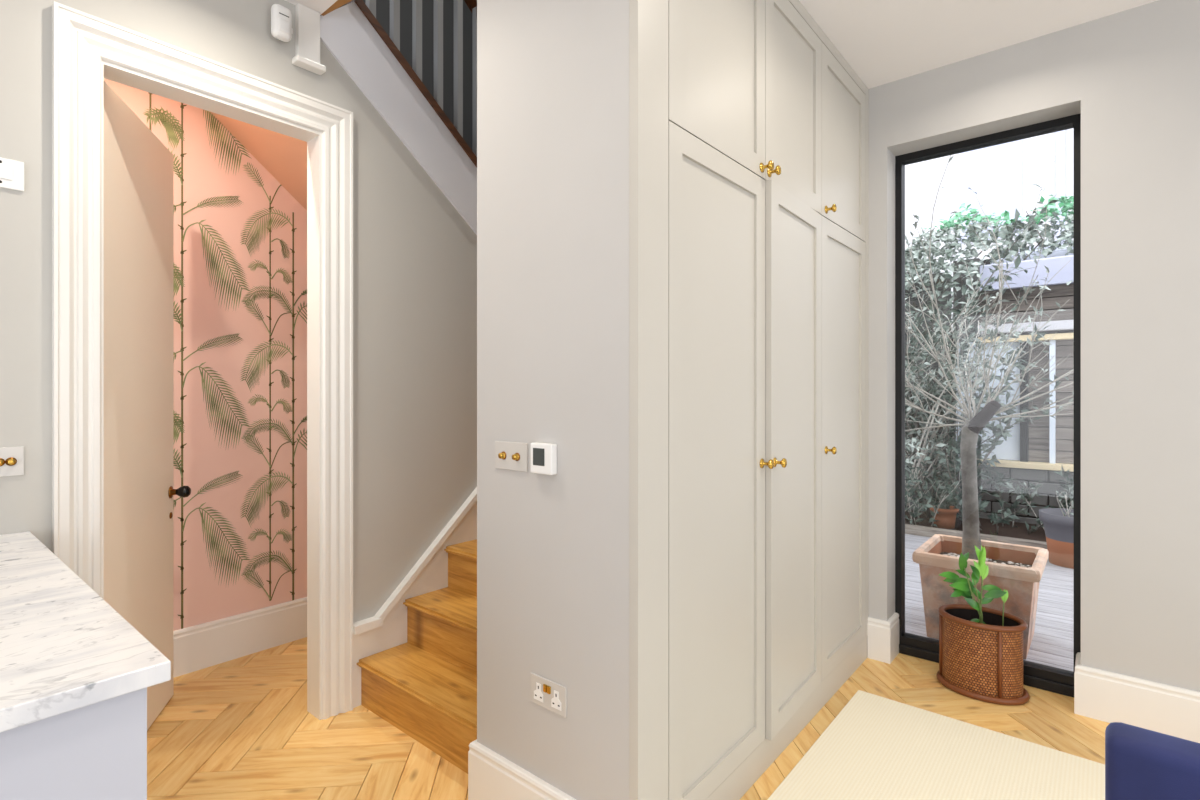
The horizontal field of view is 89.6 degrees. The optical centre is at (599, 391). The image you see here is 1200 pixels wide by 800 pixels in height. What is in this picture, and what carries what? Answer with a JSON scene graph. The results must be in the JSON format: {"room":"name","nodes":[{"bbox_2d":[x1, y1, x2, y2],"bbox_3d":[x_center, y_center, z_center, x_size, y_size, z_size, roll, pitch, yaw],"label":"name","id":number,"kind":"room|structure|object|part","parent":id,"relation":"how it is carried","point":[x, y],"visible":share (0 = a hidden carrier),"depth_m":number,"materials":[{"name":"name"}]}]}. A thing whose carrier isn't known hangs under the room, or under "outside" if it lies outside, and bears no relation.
{"room":"open-plan kitchen","nodes":[
{"label":"open-plan kitchen","id":0,"kind":"room"},
{"bbox_2d":[104,79,306,630],"bbox_3d":[-1.808,-0.167,3.144,0.101,3.000,2.100,0,0,40],"label":"wall","id":1,"kind":"structure","parent":0,"point":[240,237],"depth_m":3.03,"materials":[{"name":"pink paper"}]},
{"bbox_3d":[-2.058,-0.173,2.767,0.001,2.588,0.038,0,0,40],"label":"stem","id":2,"kind":"part","parent":1,"relation":"part of","materials":[{"name":"paper"}]},
{"bbox_3d":[-1.978,-0.168,2.862,0.001,2.578,0.038,0,0,40],"label":"stem","id":3,"kind":"part","parent":1,"relation":"part of","materials":[{"name":"paper"}]},
{"bbox_2d":[173,597,306,677],"bbox_3d":[-1.778,1.227,3.087,0.020,0.212,1.850,0,0,40],"label":"baseboard","id":4,"kind":"structure","parent":1,"relation":"attached to","point":[204,645],"depth_m":3.03,"materials":[{"name":"white paint"}]},
{"bbox_3d":[-1.726,0.033,3.163,0.001,2.120,0.038,0,0,40],"label":"stem","id":5,"kind":"part","parent":1,"relation":"part of","materials":[{"name":"paper"}]},
{"bbox_3d":[-1.651,0.077,3.253,0.001,2.088,0.038,0,0,40],"label":"stem","id":6,"kind":"part","parent":1,"relation":"part of","materials":[{"name":"paper"}]},
{"bbox_2d":[0,0,476,622],"bbox_3d":[-1.730,-0.097,1.840,0.105,2.860,6.400,0,0,40],"label":"wall","id":7,"kind":"structure","parent":0,"point":[415,255],"depth_m":2.60,"materials":[{"name":"grey paint"}]},
{"bbox_2d":[0,157,23,191],"bbox_3d":[-1.728,-0.635,1.752,0.011,0.086,0.086,0,0,40],"label":"switch","id":8,"kind":"object","parent":7,"relation":"attached to","point":[11,171],"visible":1,"depth_m":1.76,"materials":[{"name":"white plastic"}]},
{"bbox_2d":[0,446,23,476],"bbox_3d":[-1.743,0.203,1.726,0.021,0.086,0.146,0,0,40],"label":"dimmer switch","id":9,"kind":"object","parent":7,"relation":"attached to","point":[11,458],"visible":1,"depth_m":1.76,"materials":[{"name":"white plastic"}]},
{"bbox_3d":[-1.713,0.203,1.759,0.017,0.020,0.020,0,0,40],"label":"dimmer knob","id":10,"kind":"part","parent":9,"relation":"part of","materials":[{"name":"gold metal"}]},
{"bbox_2d":[104,81,190,729],"bbox_3d":[-1.738,0.144,2.321,0.115,2.366,0.705,0,0,-19],"label":"door","id":11,"kind":"structure","parent":7,"relation":"in","point":[139,491],"depth_m":2.30,"materials":[{"name":"beige paint"}]},
{"bbox_3d":[-1.820,0.433,2.623,0.075,0.052,0.052,0,0,-19],"label":"knob","id":12,"kind":"part","parent":11,"relation":"part of","materials":[{"name":"black metal"}]},
{"bbox_2d":[52,1,352,719],"bbox_3d":[-1.390,0.080,2.219,0.139,2.506,0.940,0,0,40],"label":"door frame","id":13,"kind":"structure","parent":7,"relation":"attached to","point":[87,49],"depth_m":2.12,"materials":[{"name":"white paint"}]},
{"bbox_3d":[-1.614,0.080,1.869,0.034,2.506,0.116,0,0,40],"label":"architrave","id":14,"kind":"part","parent":13,"relation":"part of","materials":[{"name":"white paint"}]},
{"bbox_3d":[-1.350,-1.115,2.185,0.034,0.116,0.940,0,0,40],"label":"architrave","id":15,"kind":"part","parent":13,"relation":"part of","materials":[{"name":"white paint"}]},
{"bbox_3d":[-1.085,0.080,2.501,0.034,2.506,0.116,0,0,40],"label":"architrave","id":16,"kind":"part","parent":13,"relation":"part of","materials":[{"name":"white paint"}]},
{"bbox_2d":[271,4,292,41],"bbox_3d":[-1.215,-1.402,2.310,0.081,0.124,0.085,0,0,40],"label":"sensor","id":17,"kind":"object","parent":7,"relation":"attached to","point":[281,16],"visible":1,"depth_m":2.28,"materials":[{"name":"white plastic"}]},
{"bbox_2d":[321,0,351,15],"bbox_3d":[-0.755,-1.548,2.221,0.870,0.038,0.135,0,0,40],"label":"trim","id":18,"kind":"structure","parent":7,"relation":"attached to","point":[338,3],"depth_m":2.39,"materials":[{"name":"brown wood"}]},
{"bbox_2d":[211,112,306,209],"bbox_3d":[-1.503,-1.026,2.889,0.895,1.341,2.100,0,0,40],"label":"ceiling","id":19,"kind":"structure","parent":0,"point":[284,157],"depth_m":3.00,"materials":[{"name":"paint"}]},
{"bbox_2d":[320,0,471,149],"bbox_3d":[-1.215,-1.667,4.017,0.100,4.000,2.600,0,0,40],"label":"wall","id":20,"kind":"structure","parent":0,"point":[382,6],"depth_m":4.12,"materials":[{"name":"grey paint"}]},
{"bbox_2d":[477,0,628,799],"bbox_3d":[0.562,-1.167,2.625,0.618,5.000,2.254,0,0,40],"label":"wall pillar","id":21,"kind":"structure","parent":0,"point":[553,75],"depth_m":1.73,"materials":[{"name":"grey paint"}]},
{"bbox_2d":[495,441,527,471],"bbox_3d":[-0.277,0.196,1.843,0.146,0.086,0.021,0,0,40],"label":"dimmer switch","id":22,"kind":"object","parent":21,"relation":"attached to","point":[508,455],"visible":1,"depth_m":1.84,"materials":[{"name":"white plastic"}]},
{"bbox_3d":[-0.302,0.196,1.862,0.020,0.020,0.017,0,0,40],"label":"dimmer knob","id":23,"kind":"part","parent":22,"relation":"part of","materials":[{"name":"gold metal"}]},
{"bbox_3d":[-0.255,0.196,1.822,0.020,0.020,0.017,0,0,40],"label":"dimmer knob","id":24,"kind":"part","parent":22,"relation":"part of","materials":[{"name":"gold metal"}]},
{"bbox_2d":[468,742,575,799],"bbox_3d":[-0.172,1.233,1.756,0.648,0.200,0.020,0,0,40],"label":"baseboard","id":25,"kind":"structure","parent":21,"relation":"attached to","point":[491,776],"depth_m":1.86,"materials":[{"name":"white paint"}]},
{"bbox_2d":[531,442,556,474],"bbox_3d":[-0.164,0.192,1.746,0.088,0.088,0.025,0,0,40],"label":"thermostat","id":26,"kind":"object","parent":21,"relation":"attached to","point":[543,455],"visible":1,"depth_m":1.73,"materials":[{"name":"white plastic"}]},
{"bbox_2d":[530,672,566,717],"bbox_3d":[-0.152,0.875,1.747,0.146,0.086,0.009,0,0,40],"label":"power socket","id":27,"kind":"object","parent":21,"relation":"attached to","point":[550,695],"visible":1,"depth_m":1.74,"materials":[{"name":"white plastic"}]},
{"bbox_2d":[543,684,546,692],"bbox_3d":[-0.159,0.858,1.750,0.014,0.022,0.006,0,0,40],"label":"rocker switch","id":28,"kind":"object","parent":27,"relation":"attached to","point":[544,685],"depth_m":1.75,"materials":[{"name":"gold metal"}]},
{"bbox_2d":[547,686,550,693],"bbox_3d":[-0.147,0.858,1.741,0.014,0.022,0.006,0,0,40],"label":"rocker switch","id":29,"kind":"object","parent":27,"relation":"attached to","point":[548,687],"depth_m":1.74,"materials":[{"name":"gold metal"}]},
{"bbox_2d":[147,637,1109,799],"bbox_3d":[-0.045,1.383,0.351,6.320,0.100,6.280,0,0,40],"label":"floor","id":30,"kind":"structure","parent":0,"point":[242,728],"depth_m":2.36,"materials":[{"name":"brown wood"}]},
{"bbox_2d":[0,687,146,799],"bbox_3d":[-1.768,0.888,0.673,1.333,0.890,1.763,0,0,40],"label":"base cabinet","id":31,"kind":"object","parent":30,"relation":"on","point":[97,751],"visible":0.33,"depth_m":0.86,"materials":[{"name":"grey paint"}]},
{"bbox_2d":[0,531,170,731],"bbox_3d":[-1.768,0.428,0.658,1.353,0.030,1.839,0,0,40],"label":"countertop","id":32,"kind":"structure","parent":31,"relation":"on","point":[64,648],"depth_m":0.98,"materials":[{"name":"white stone"}]},
{"bbox_2d":[353,487,476,773],"bbox_3d":[-0.024,0.243,3.105,0.887,2.180,2.170,0,0,40],"label":"staircase","id":33,"kind":"structure","parent":30,"relation":"on","point":[415,660],"depth_m":2.55,"materials":[{"name":"brown wood"}]},
{"bbox_2d":[629,0,868,799],"bbox_3d":[0.539,-0.096,2.450,0.610,2.858,1.957,0,0,40],"label":"wardrobe","id":34,"kind":"object","parent":30,"relation":"on","point":[749,126],"visible":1,"depth_m":2.00,"materials":[{"name":"paint"}]},
{"bbox_3d":[0.376,-1.111,1.895,0.022,0.727,0.608,0,0,40],"label":"door frame","id":35,"kind":"part","parent":34,"relation":"part of","materials":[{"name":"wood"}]},
{"bbox_3d":[0.376,0.237,1.895,0.022,1.960,0.608,0,0,40],"label":"door frame","id":36,"kind":"part","parent":34,"relation":"part of","materials":[{"name":"wood"}]},
{"bbox_3d":[0.372,-1.111,1.898,0.012,0.591,0.472,0,0,40],"label":"panel","id":37,"kind":"part","parent":34,"relation":"part of","materials":[{"name":"wood"}]},
{"bbox_3d":[0.372,0.237,1.898,0.012,1.824,0.472,0,0,40],"label":"panel","id":38,"kind":"part","parent":34,"relation":"part of","materials":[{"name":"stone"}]},
{"bbox_3d":[0.578,-0.779,2.086,0.042,0.034,0.034,0,0,40],"label":"knob","id":39,"kind":"part","parent":34,"relation":"part of","materials":[{"name":"gold metal"}]},
{"bbox_3d":[0.578,0.248,2.086,0.042,0.034,0.034,0,0,40],"label":"knob","id":40,"kind":"part","parent":34,"relation":"part of","materials":[{"name":"gold metal"}]},
{"bbox_3d":[0.616,-0.779,2.131,0.042,0.034,0.034,0,0,40],"label":"knob","id":41,"kind":"part","parent":34,"relation":"part of","materials":[{"name":"gold metal"}]},
{"bbox_3d":[0.633,0.248,2.120,0.042,0.034,0.034,0,0,38],"label":"knob","id":42,"kind":"part","parent":34,"relation":"part of","materials":[{"name":"gold metal"}]},
{"bbox_3d":[0.749,-1.111,2.340,0.022,0.727,0.546,0,0,40],"label":"door frame","id":43,"kind":"part","parent":34,"relation":"part of","materials":[{"name":"wood"}]},
{"bbox_3d":[0.745,-1.111,2.343,0.012,0.591,0.410,0,0,40],"label":"panel","id":44,"kind":"part","parent":34,"relation":"part of","materials":[{"name":"wood"}]},
{"bbox_3d":[0.757,0.237,2.333,0.022,1.960,0.546,0,0,38],"label":"door frame","id":45,"kind":"part","parent":34,"relation":"part of","materials":[{"name":"wood"}]},
{"bbox_3d":[0.753,0.237,2.337,0.012,1.824,0.410,0,0,38],"label":"panel","id":46,"kind":"part","parent":34,"relation":"part of","materials":[{"name":"wood"}]},
{"bbox_3d":[0.982,-0.779,2.568,0.042,0.034,0.034,0,0,40],"label":"knob","id":47,"kind":"part","parent":34,"relation":"part of","materials":[{"name":"gold metal"}]},
{"bbox_3d":[0.982,0.248,2.568,0.042,0.034,0.034,0,0,40],"label":"knob","id":48,"kind":"part","parent":34,"relation":"part of","materials":[{"name":"gold metal"}]},
{"bbox_3d":[1.115,-1.111,2.785,0.012,0.591,0.466,0,0,40],"label":"panel","id":49,"kind":"part","parent":34,"relation":"part of","materials":[{"name":"wood"}]},
{"bbox_3d":[1.115,0.237,2.785,0.012,1.824,0.466,0,0,40],"label":"panel","id":50,"kind":"part","parent":34,"relation":"part of","materials":[{"name":"wood"}]},
{"bbox_3d":[1.119,-1.111,2.782,0.022,0.727,0.602,0,0,40],"label":"door frame","id":51,"kind":"part","parent":34,"relation":"part of","materials":[{"name":"wood"}]},
{"bbox_3d":[1.119,0.237,2.782,0.022,1.960,0.602,0,0,40],"label":"door frame","id":52,"kind":"part","parent":34,"relation":"part of","materials":[{"name":"wood"}]},
{"bbox_2d":[767,690,1104,799],"bbox_3d":[1.480,1.328,0.946,2.745,0.010,2.250,0,0,40],"label":"rug","id":53,"kind":"object","parent":30,"relation":"on","point":[876,747],"visible":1,"depth_m":2.14,"materials":[{"name":"beige fabric"}]},
{"bbox_2d":[1105,722,1199,799],"bbox_3d":[1.086,0.908,0.909,0.500,0.841,0.542,0,0,40],"label":"velvet chair","id":54,"kind":"object","parent":53,"relation":"on","point":[1140,763],"visible":1,"depth_m":0.84,"materials":[{"name":"blue fabric"}]},
{"bbox_2d":[936,604,1029,704],"bbox_3d":[1.715,1.167,2.718,0.358,0.332,0.284,0,0,40],"label":"wicker planter","id":55,"kind":"object","parent":30,"relation":"on","point":[978,661],"visible":0.98,"depth_m":2.63,"materials":[{"name":"wicker"}]},
{"bbox_2d":[939,545,1007,625],"bbox_3d":[1.679,0.957,2.711,0.313,0.534,0.072,0,0,2],"label":"young plant","id":56,"kind":"object","parent":55,"relation":"on","point":[964,587],"visible":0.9,"depth_m":2.71,"materials":[{"name":"green plant"}]},
{"bbox_3d":[1.674,0.998,2.707,0.091,0.451,0.018,0,0,-8],"label":"stem","id":57,"kind":"part","parent":56,"relation":"part of","materials":[{"name":"green plant"}]},
{"bbox_3d":[1.695,1.028,2.695,0.081,0.391,0.012,0,0,-32],"label":"stem","id":58,"kind":"part","parent":56,"relation":"part of","materials":[{"name":"green plant"}]},
{"bbox_3d":[1.712,0.978,2.723,0.016,0.490,0.019,0,0,-18],"label":"stem","id":59,"kind":"part","parent":56,"relation":"part of","materials":[{"name":"green plant"}]},
{"bbox_3d":[1.813,1.078,2.718,0.012,0.290,0.005,0,0,0],"label":"stem","id":60,"kind":"part","parent":56,"relation":"part of","materials":[{"name":"green plant"}]},
{"bbox_2d":[285,0,1157,88],"bbox_3d":[0.355,-1.587,0.159,5.460,0.120,6.500,0,0,40],"label":"ceiling","id":61,"kind":"structure","parent":0,"point":[882,41],"depth_m":2.51,"materials":[{"name":"white paint"}]},
{"bbox_2d":[905,534,1073,671],"bbox_3d":[2.357,1.423,4.372,8.000,0.140,2.870,0,0,40],"label":"deck","id":62,"kind":"object","parent":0,"point":[1052,644],"visible":0.05,"depth_m":3.71,"materials":[{"name":"grey wood"}]},
{"bbox_2d":[912,534,1048,659],"bbox_3d":[2.126,1.115,3.372,0.575,0.475,0.575,0,0,40],"label":"terracotta planter","id":63,"kind":"object","parent":62,"relation":"on","point":[1017,569],"visible":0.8,"depth_m":3.27,"materials":[{"name":"ceramic"}]},
{"bbox_3d":[2.126,1.148,3.372,0.516,0.410,0.516,0,0,40],"label":"pot","id":64,"kind":"part","parent":63,"relation":"part of","materials":[{"name":"ceramic"}]},
{"bbox_2d":[905,155,1073,559],"bbox_3d":[2.240,-0.198,3.483,1.648,2.371,1.830,0,0,-9],"label":"potted tree","id":65,"kind":"object","parent":63,"relation":"in","point":[971,538],"visible":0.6,"depth_m":3.37,"materials":[{"name":"grey plant"}]},
{"bbox_2d":[1039,508,1073,568],"bbox_3d":[3.711,1.153,4.744,0.437,0.400,0.437,0,0,40],"label":"round pot","id":66,"kind":"object","parent":62,"relation":"on","point":[1059,529],"visible":0.55,"depth_m":4.68,"materials":[{"name":"ceramic"}]},
{"bbox_3d":[3.711,1.053,4.744,0.437,0.200,0.437,0,0,40],"label":"pot","id":67,"kind":"part","parent":66,"relation":"part of","materials":[{"name":"grey ceramic"}]},
{"bbox_3d":[3.711,1.253,4.744,0.344,0.200,0.344,0,0,40],"label":"pot","id":68,"kind":"part","parent":66,"relation":"part of","materials":[{"name":"ceramic"}]},
{"bbox_2d":[1056,490,1073,516],"bbox_3d":[3.719,0.891,4.673,0.314,0.291,0.401,0,0,40],"label":"pot plant","id":69,"kind":"object","parent":66,"relation":"in","point":[1066,495],"visible":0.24,"depth_m":4.79,"materials":[{"name":"grey plant"}]},
{"bbox_2d":[869,0,1199,691],"bbox_3d":[2.689,-0.097,2.097,4.370,2.860,0.260,0,0,40],"label":"wall","id":70,"kind":"structure","parent":0,"point":[1132,76],"depth_m":2.43,"materials":[{"name":"grey paint"}]},
{"bbox_2d":[867,617,889,663],"bbox_3d":[1.388,1.233,3.004,0.106,0.200,0.020,0,0,40],"label":"baseboard","id":71,"kind":"structure","parent":70,"relation":"attached to","point":[878,631],"depth_m":3.00,"materials":[{"name":"white paint"}]},
{"bbox_2d":[887,613,898,663],"bbox_3d":[1.470,1.233,3.034,0.020,0.200,0.171,0,0,40],"label":"baseboard","id":72,"kind":"structure","parent":70,"relation":"in","point":[893,620],"depth_m":3.02,"materials":[{"name":"white paint"}]},
{"bbox_2d":[895,113,1080,697],"bbox_3d":[1.823,0.060,2.888,0.750,2.545,0.080,0,0,40],"label":"window","id":73,"kind":"structure","parent":70,"relation":"in","point":[1036,675],"depth_m":2.96,"materials":[{"name":"black metal"}]},
{"bbox_2d":[1074,652,1080,672],"bbox_3d":[2.029,1.233,2.565,0.020,0.200,0.171,0,0,40],"label":"baseboard","id":74,"kind":"structure","parent":70,"relation":"in","point":[1078,655],"depth_m":2.56,"materials":[{"name":"white paint"}]},
{"bbox_2d":[1074,665,1199,742],"bbox_3d":[3.123,1.233,1.550,3.001,0.200,0.020,0,0,40],"label":"baseboard","id":75,"kind":"structure","parent":70,"relation":"attached to","point":[1102,695],"depth_m":2.38,"materials":[{"name":"white paint"}]},
{"label":"outside","id":76,"kind":"structure","parent":0,"visible":0},
{"bbox_2d":[905,128,1073,328],"bbox_3d":[9.254,-3.117,10.428,7.200,9.100,4.127,0,0,40],"label":"sky","id":77,"kind":"structure","parent":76,"point":[1003,177],"depth_m":10.12,"materials":[{"name":"white"}]},
{"bbox_3d":[-0.732,-0.874,3.690,0.840,1.614,2.018,0,0,40],"label":"staircase","id":78,"kind":"structure","parent":0,"visible":0},
{"bbox_2d":[292,0,476,234],"bbox_3d":[-0.441,-1.156,3.298,0.101,3.110,2.408,0,0,40],"label":"banister","id":79,"kind":"object","parent":78,"relation":"attached to","point":[352,33],"visible":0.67,"depth_m":2.78,"materials":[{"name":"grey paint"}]},
{"bbox_3d":[-1.165,-1.419,2.410,0.030,0.214,0.086,0,0,40],"label":"newel post","id":80,"kind":"part","parent":79,"relation":"part of","materials":[{"name":"white paint"}]},
{"bbox_3d":[-0.375,-0.820,3.398,0.074,1.778,2.170,0,0,40],"label":"rail","id":81,"kind":"part","parent":79,"relation":"part of","materials":[{"name":"brown wood"}]},
{"bbox_3d":[-0.432,-1.736,3.329,0.068,1.950,2.350,0,0,40],"label":"handrail","id":82,"kind":"part","parent":79,"relation":"part of","materials":[{"name":"brown wood"}]},
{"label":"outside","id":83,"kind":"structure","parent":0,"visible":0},
{"bbox_2d":[905,510,1045,541],"bbox_3d":[3.637,1.398,5.902,8.000,0.190,0.920,0,0,40],"label":"floor","id":84,"kind":"structure","parent":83,"point":[986,526],"depth_m":5.77,"materials":[{"name":"soil"}]},
{"bbox_2d":[930,506,958,528],"bbox_3d":[3.330,1.208,5.846,0.250,0.190,0.250,0,0,40],"label":"round pot","id":85,"kind":"object","parent":84,"relation":"on","point":[946,517],"visible":0.82,"depth_m":5.76,"materials":[{"name":"ceramic"}]},
{"bbox_3d":[3.330,1.165,5.846,0.250,0.104,0.250,0,0,40],"label":"pot","id":86,"kind":"part","parent":85,"relation":"part of","materials":[{"name":"ceramic"}]},
{"bbox_3d":[3.330,1.260,5.846,0.194,0.086,0.194,0,0,40],"label":"pot","id":87,"kind":"part","parent":85,"relation":"part of","materials":[{"name":"ceramic"}]},
{"bbox_2d":[905,448,988,526],"bbox_3d":[3.239,0.915,5.892,1.550,0.808,1.050,0,0,-30],"label":"shrub","id":88,"kind":"object","parent":84,"relation":"on","point":[940,503],"visible":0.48,"depth_m":5.73,"materials":[{"name":"green plant"}]},
{"bbox_2d":[905,524,1046,548],"bbox_3d":[3.312,1.385,5.513,8.000,0.215,0.095,0,0,40],"label":"sleeper","id":89,"kind":"object","parent":84,"relation":"on","point":[910,529],"visible":0.03,"depth_m":5.50,"materials":[{"name":"wood"}]},
{"bbox_2d":[905,280,1049,505],"bbox_3d":[2.912,0.039,6.337,2.994,2.541,2.805,0,0,40],"label":"shrub","id":90,"kind":"object","parent":84,"relation":"on","point":[936,442],"visible":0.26,"depth_m":5.96,"materials":[{"name":"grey plant"}]},
{"bbox_2d":[905,184,1066,519],"bbox_3d":[3.298,-0.264,6.125,2.301,3.146,2.980,0,0,0],"label":"shrub","id":91,"kind":"object","parent":84,"relation":"on","point":[998,431],"visible":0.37,"depth_m":5.79,"materials":[{"name":"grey plant"}]},
{"bbox_2d":[906,445,1073,533],"bbox_3d":[3.767,0.898,5.723,1.386,0.845,1.328,0,0,1],"label":"shrub","id":92,"kind":"object","parent":84,"relation":"on","point":[955,500],"visible":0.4,"depth_m":5.62,"materials":[{"name":"grey plant"}]},
{"bbox_2d":[1005,480,1073,530],"bbox_3d":[4.396,1.062,5.309,1.033,0.533,1.194,0,0,9],"label":"shrub","id":93,"kind":"object","parent":84,"relation":"on","point":[1020,494],"visible":0.21,"depth_m":5.74,"materials":[{"name":"grey plant"}]},
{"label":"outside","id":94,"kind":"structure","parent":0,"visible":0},
{"bbox_2d":[905,272,950,511],"bbox_3d":[2.343,0.073,7.689,3.720,2.720,0.120,0,0,40],"label":"fence","id":95,"kind":"object","parent":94,"point":[935,365],"visible":0.09,"depth_m":6.58,"materials":[{"name":"grey wood"}]},
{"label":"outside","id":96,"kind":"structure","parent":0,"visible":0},
{"bbox_2d":[951,242,1073,471],"bbox_3d":[5.097,-0.177,6.010,2.700,3.020,1.440,0,0,40],"label":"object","id":97,"kind":"object","parent":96,"point":[1048,444],"visible":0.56,"depth_m":6.02,"materials":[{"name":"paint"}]},
{"bbox_3d":[3.800,0.373,6.489,0.035,1.880,0.090,0,0,40],"label":"post","id":98,"kind":"part","parent":97,"relation":"part of","materials":[{"name":"white metal"}]},
{"bbox_3d":[4.063,0.083,6.301,0.620,1.220,0.040,0,0,40],"label":"pale panel","id":99,"kind":"part","parent":97,"relation":"part of","materials":[{"name":"white paint"}]},
{"bbox_2d":[905,195,1073,312],"bbox_3d":[4.266,-1.524,6.247,3.543,1.324,1.380,0,0,31],"label":"ivy","id":100,"kind":"object","parent":97,"relation":"on","point":[1033,233],"visible":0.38,"depth_m":6.36,"materials":[{"name":"green plant"}]},
{"bbox_3d":[4.275,0.066,6.091,0.065,1.265,0.090,0,0,40],"label":"post","id":101,"kind":"part","parent":97,"relation":"part of","materials":[{"name":"black metal"}]},
{"bbox_3d":[4.652,0.728,5.711,2.000,0.060,0.190,0,0,40],"label":"sill","id":102,"kind":"part","parent":97,"relation":"part of","materials":[{"name":"beige wood"}]},
{"bbox_3d":[4.436,0.066,5.924,0.045,1.265,0.060,0,0,40],"label":"window post","id":103,"kind":"part","parent":97,"relation":"part of","materials":[{"name":"white paint"}]},
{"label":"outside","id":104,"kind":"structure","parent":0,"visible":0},
{"bbox_2d":[955,462,1073,524],"bbox_3d":[4.588,1.095,5.830,2.050,0.675,0.170,0,0,40],"label":"wall","id":105,"kind":"structure","parent":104,"point":[1048,490],"depth_m":6.03,"materials":[{"name":"grey brick"}]}
]}

